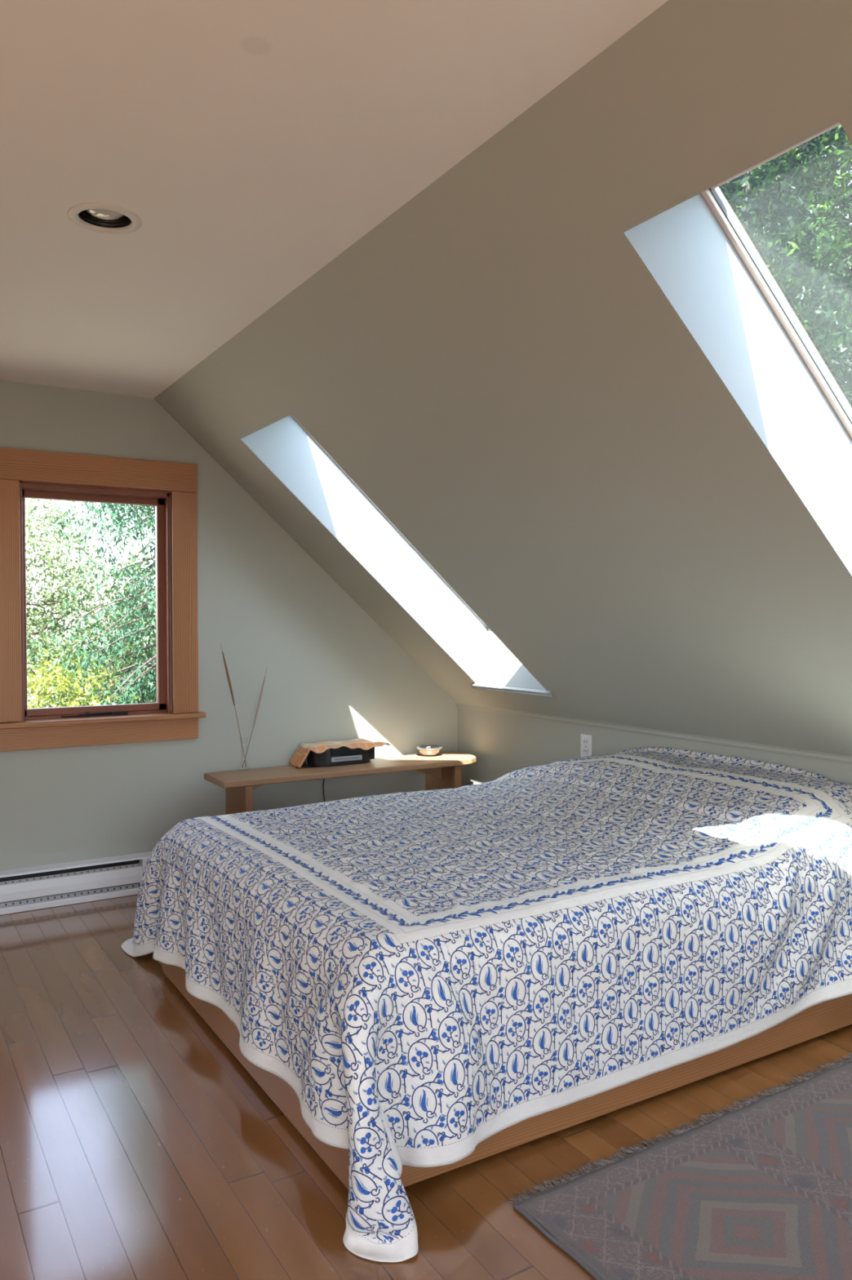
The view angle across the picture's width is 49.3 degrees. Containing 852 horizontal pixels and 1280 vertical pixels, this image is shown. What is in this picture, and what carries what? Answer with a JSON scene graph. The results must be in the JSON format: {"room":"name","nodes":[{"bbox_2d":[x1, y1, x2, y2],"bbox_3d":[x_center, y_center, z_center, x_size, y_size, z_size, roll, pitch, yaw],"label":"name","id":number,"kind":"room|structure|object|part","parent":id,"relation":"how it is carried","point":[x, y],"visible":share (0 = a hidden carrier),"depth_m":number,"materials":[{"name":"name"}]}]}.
{"room":"bedroom","nodes":[
{"label":"bedroom","id":0,"kind":"room"},
{"bbox_2d":[0,379,457,871],"bbox_3d":[-2.271,0.032,3.817,5.620,2.282,0.160,-1,1,-31],"label":"wall","id":1,"kind":"structure","parent":0,"point":[333,673],"depth_m":4.50,"materials":[{"name":"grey paint"}]},
{"bbox_2d":[0,851,151,915],"bbox_3d":[-1.946,1.084,3.898,1.695,0.174,0.072,-1,1,-31],"label":"baseboard heater","id":2,"kind":"object","parent":1,"relation":"attached to","point":[54,885],"visible":0.79,"depth_m":4.10,"materials":[{"name":"white metal"}]},
{"bbox_3d":[-1.983,1.086,3.903,1.535,0.159,0.002,-1,1,-31],"label":"shadow plate","id":3,"kind":"part","parent":2,"relation":"part of","materials":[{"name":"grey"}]},
{"bbox_3d":[-1.956,1.082,3.857,1.535,0.075,0.010,-1,1,-31],"label":"panel","id":4,"kind":"part","parent":2,"relation":"part of","materials":[{"name":"white metal"}]},
{"bbox_2d":[0,447,206,751],"bbox_3d":[-1.851,-0.172,4.039,1.757,1.300,0.208,-1,1,-31],"label":"window","id":5,"kind":"structure","parent":1,"relation":"in","point":[171,487],"depth_m":4.22,"materials":[{"name":"brown wood"}]},
{"bbox_3d":[-1.816,-0.167,3.982,0.143,1.041,0.018,-1,1,-31],"label":"mullion casing","id":6,"kind":"part","parent":5,"relation":"part of","materials":[{"name":"brown wood"}]},
{"bbox_3d":[-1.514,-0.174,4.271,0.645,1.021,0.038,-1,1,-31],"label":"sash","id":7,"kind":"part","parent":5,"relation":"part of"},
{"bbox_3d":[-1.816,-0.754,3.969,1.701,0.133,0.021,-1,1,-31],"label":"head casing","id":8,"kind":"part","parent":5,"relation":"part of","materials":[{"name":"brown wood"}]},
{"bbox_3d":[-1.139,-0.176,4.391,0.119,1.041,0.018,-1,1,-31],"label":"casing","id":9,"kind":"part","parent":5,"relation":"part of","materials":[{"name":"brown wood"}]},
{"bbox_2d":[0,0,668,398],"bbox_3d":[-0.608,-1.193,1.023,2.869,0.280,6.700,-1,1,-31],"label":"ceiling","id":10,"kind":"structure","parent":0,"point":[252,144],"depth_m":1.98,"materials":[{"name":"white paint"}]},
{"bbox_2d":[67,203,142,234],"bbox_3d":[-0.823,-1.142,2.382,0.182,0.134,0.182,-1,1,-31],"label":"recessed light","id":11,"kind":"object","parent":10,"relation":"in","point":[104,218],"visible":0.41,"depth_m":2.40,"materials":[{"name":"white"}]},
{"bbox_3d":[-0.823,-1.143,2.382,0.104,0.115,0.104,-1,1,-31],"label":"bulb","id":12,"kind":"part","parent":11,"relation":"part of","materials":[{"name":"grey glass"}]},
{"bbox_2d":[0,894,851,1279],"bbox_3d":[-0.600,1.304,1.078,6.020,0.150,6.700,-1,1,-31],"label":"floor","id":13,"kind":"structure","parent":0,"point":[135,1144],"depth_m":2.19,"materials":[{"name":"brown wood"}]},
{"bbox_2d":[204,751,475,814],"bbox_3d":[-0.371,0.889,4.656,1.422,0.528,0.307,-1,1,-31],"label":"bench","id":14,"kind":"object","parent":13,"relation":"on","point":[442,771],"visible":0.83,"depth_m":4.51,"materials":[{"name":"brown wood"}]},
{"bbox_3d":[-0.875,0.911,4.351,0.036,0.498,0.278,-1,1,-31],"label":"leg","id":15,"kind":"part","parent":14,"relation":"part of","materials":[{"name":"brown wood"}]},
{"bbox_2d":[302,746,374,801],"bbox_3d":[-0.441,0.837,4.714,0.370,0.623,0.185,-1,1,-31],"label":"radio","id":16,"kind":"object","parent":14,"relation":"on","point":[341,756],"visible":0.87,"depth_m":4.62,"materials":[{"name":"black plastic"}]},
{"bbox_2d":[312,750,327,764],"bbox_3d":[-0.523,0.575,4.588,0.065,0.067,0.036,-1,1,-31],"label":"speaker","id":17,"kind":"object","parent":16,"relation":"attached to","point":[317,758],"depth_m":4.57,"materials":[{"name":"grey plastic"}]},
{"bbox_3d":[-0.465,0.873,4.792,0.141,0.548,0.028,-1,1,-31],"label":"power cord","id":18,"kind":"part","parent":16,"relation":"part of","materials":[{"name":"black plastic"}]},
{"bbox_2d":[288,737,391,768],"bbox_3d":[-0.438,0.570,4.686,0.487,0.108,0.195,-1,1,-31],"label":"cloth","id":19,"kind":"object","parent":16,"relation":"on","point":[304,749],"visible":1,"depth_m":4.64,"materials":[{"name":"beige fabric"}]},
{"bbox_2d":[364,746,374,759],"bbox_3d":[-0.296,0.572,4.724,0.065,0.067,0.036,-1,1,-31],"label":"speaker","id":20,"kind":"object","parent":16,"relation":"attached to","point":[369,754],"depth_m":4.71,"materials":[{"name":"grey plastic"}]},
{"bbox_2d":[416,745,442,755],"bbox_3d":[0.018,0.593,4.970,0.142,0.042,0.142,-1,1,-31],"label":"bowl","id":21,"kind":"object","parent":14,"relation":"on","point":[426,750],"visible":1,"depth_m":4.93,"materials":[{"name":"grey ceramic"}]},
{"bbox_3d":[0.090,0.897,4.939,0.040,0.498,0.300,-1,1,-31],"label":"leg","id":22,"kind":"part","parent":14,"relation":"part of","materials":[{"name":"brown wood"}]},
{"bbox_3d":[-0.877,0.549,4.476,0.056,0.159,0.056,-1,1,-31],"label":"bud vase","id":23,"kind":"object","parent":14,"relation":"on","visible":0},
{"bbox_2d":[220,643,246,766],"bbox_3d":[-0.920,0.313,4.439,0.130,0.600,0.011,-1,1,-36],"label":"reed","id":24,"kind":"object","parent":23,"relation":"in","point":[224,660],"visible":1,"depth_m":4.43,"materials":[{"name":"brown plant"}]},
{"bbox_2d":[242,666,267,767],"bbox_3d":[-0.830,0.371,4.504,0.134,0.480,0.012,-1,1,-31],"label":"reed","id":25,"kind":"object","parent":23,"relation":"in","point":[263,686],"visible":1,"depth_m":4.51,"materials":[{"name":"brown plant"}]},
{"bbox_2d":[162,962,851,1189],"bbox_3d":[0.287,0.917,3.114,1.928,0.535,1.538,-1,1,-31],"label":"bed","id":26,"kind":"object","parent":13,"relation":"on","point":[820,1019],"visible":0.16,"depth_m":2.41,"materials":[{"name":"brown wood"}]},
{"bbox_3d":[-0.526,1.095,2.627,0.028,0.169,1.482,-1,1,-31],"label":"foot rail","id":27,"kind":"part","parent":26,"relation":"part of","materials":[{"name":"brown wood"}]},
{"bbox_2d":[121,746,851,1262],"bbox_3d":[0.196,0.817,3.208,2.024,0.729,2.171,-1,1,-31],"label":"bedspread","id":28,"kind":"object","parent":26,"relation":"on","point":[430,975],"visible":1,"depth_m":2.43,"materials":[{"name":"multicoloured fabric"}]},
{"bbox_3d":[0.679,1.097,2.472,1.925,0.169,0.028,-1,1,-31],"label":"rail","id":29,"kind":"part","parent":26,"relation":"part of","materials":[{"name":"brown wood"}]},
{"bbox_2d":[504,1052,851,1279],"bbox_3d":[1.356,1.200,1.999,2.016,0.010,1.288,-1,1,-32],"label":"rug","id":30,"kind":"object","parent":13,"relation":"on","point":[762,1189],"visible":1,"depth_m":1.99,"materials":[{"name":"fabric"}]},
{"bbox_2d":[154,0,851,756],"bbox_3d":[1.090,-0.332,2.065,1.694,1.520,6.620,-1,1,-31],"label":"wall","id":31,"kind":"structure","parent":0,"point":[494,364],"depth_m":2.65,"materials":[{"name":"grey paint"}]},
{"bbox_2d":[240,413,552,697],"bbox_3d":[-0.098,-0.392,4.185,1.348,1.313,0.643,-1,1,-31],"label":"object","id":32,"kind":"structure","parent":31,"relation":"attached to","point":[283,446],"depth_m":4.44,"materials":[{"name":"white paint"}]},
{"bbox_2d":[622,120,851,576],"bbox_3d":[1.133,-0.363,2.117,1.378,1.340,0.583,-1,1,-31],"label":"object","id":33,"kind":"structure","parent":31,"relation":"attached to","point":[684,247],"depth_m":2.19,"materials":[{"name":"white paint"}]},
{"bbox_2d":[457,706,851,786],"bbox_3d":[1.891,0.845,2.572,0.200,0.896,6.620,-1,1,-31],"label":"wall","id":34,"kind":"structure","parent":0,"point":[501,744],"depth_m":4.54,"materials":[{"name":"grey paint"}]},
{"bbox_2d":[580,733,591,757],"bbox_3d":[0.736,0.491,4.275,0.009,0.112,0.074,-1,1,-31],"label":"wall outlet","id":35,"kind":"object","parent":34,"relation":"attached to","point":[585,740],"visible":0.94,"depth_m":4.27,"materials":[{"name":"white plastic"}]},
{"bbox_2d":[583,747,587,754],"bbox_3d":[0.734,0.511,4.274,0.004,0.028,0.032,-1,1,-31],"label":"socket","id":36,"kind":"object","parent":35,"relation":"attached to","point":[585,749],"depth_m":4.27,"materials":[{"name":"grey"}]},
{"bbox_2d":[583,738,588,745],"bbox_3d":[0.734,0.469,4.273,0.004,0.028,0.032,-1,1,-31],"label":"socket","id":37,"kind":"object","parent":35,"relation":"attached to","point":[585,740],"depth_m":4.27,"materials":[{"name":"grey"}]},
{"bbox_2d":[454,702,851,764],"bbox_3d":[1.795,0.413,2.506,0.022,0.034,6.300,-1,1,-31],"label":"trim","id":38,"kind":"structure","parent":34,"relation":"attached to","point":[760,747],"depth_m":3.77,"materials":[{"name":"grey paint"}]},
{"bbox_2d":[718,186,851,408],"bbox_3d":[1.220,-0.579,2.139,2.236,2.009,6.620,-1,1,-31],"label":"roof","id":39,"kind":"structure","parent":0,"point":[718,187],"depth_m":2.25,"materials":[{"name":"grey"}]},
{"bbox_2d":[291,414,487,626],"bbox_3d":[0.006,-0.557,4.245,1.111,1.001,0.575,-1,1,-31],"label":"window","id":40,"kind":"structure","parent":39,"relation":"attached to","point":[291,415],"depth_m":4.45,"materials":[{"name":"beige plastic"}]},
{"bbox_2d":[701,122,851,439],"bbox_3d":[1.238,-0.528,2.176,1.141,1.027,0.515,-1,1,-31],"label":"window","id":41,"kind":"structure","parent":39,"relation":"attached to","point":[713,197],"depth_m":2.20,"materials":[{"name":"beige plastic"}]},
{"label":"outside","id":42,"kind":"structure","parent":0,"visible":0},
{"bbox_3d":[0.589,5.050,14.313,70.000,0.200,75.000,-1,1,-31],"label":"ground","id":43,"kind":"structure","parent":42,"visible":0},
{"bbox_2d":[25,498,117,706],"bbox_3d":[-7.341,1.043,16.111,3.954,7.788,2.990,-1,1,-25],"label":"tree","id":44,"kind":"object","parent":43,"relation":"on","point":[51,563],"visible":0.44,"depth_m":16.28,"materials":[{"name":"green plant"}]},
{"bbox_2d":[26,645,150,708],"bbox_3d":[-4.890,2.538,12.203,2.552,4.974,2.892,1,2,39],"label":"tree","id":45,"kind":"object","parent":43,"relation":"on","point":[46,681],"visible":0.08,"depth_m":12.03,"materials":[{"name":"yellow plant"}]},
{"bbox_2d":[26,550,156,707],"bbox_3d":[-5.708,1.504,18.521,5.085,6.766,3.836,-1,1,-31],"label":"tree","id":46,"kind":"object","parent":43,"relation":"on","point":[110,590],"visible":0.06,"depth_m":18.14,"materials":[{"name":"green plant"}]},
{"bbox_2d":[26,501,156,708],"bbox_3d":[-3.356,-1.210,13.277,6.484,12.795,6.642,0,1,-10],"label":"tree","id":47,"kind":"object","parent":43,"relation":"on","point":[142,672],"visible":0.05,"depth_m":12.70,"materials":[{"name":"green plant"}]},
{"bbox_2d":[31,610,156,706],"bbox_3d":[-4.903,2.226,15.497,3.392,5.456,2.666,-1,1,-31],"label":"tree","id":48,"kind":"object","parent":43,"relation":"on","point":[131,663],"visible":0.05,"depth_m":15.01,"materials":[{"name":"green plant"}]},
{"bbox_2d":[719,124,851,408],"bbox_3d":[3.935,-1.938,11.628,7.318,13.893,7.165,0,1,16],"label":"tree","id":49,"kind":"object","parent":43,"relation":"on","point":[824,293],"visible":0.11,"depth_m":10.00,"materials":[{"name":"green plant"}]}
]}

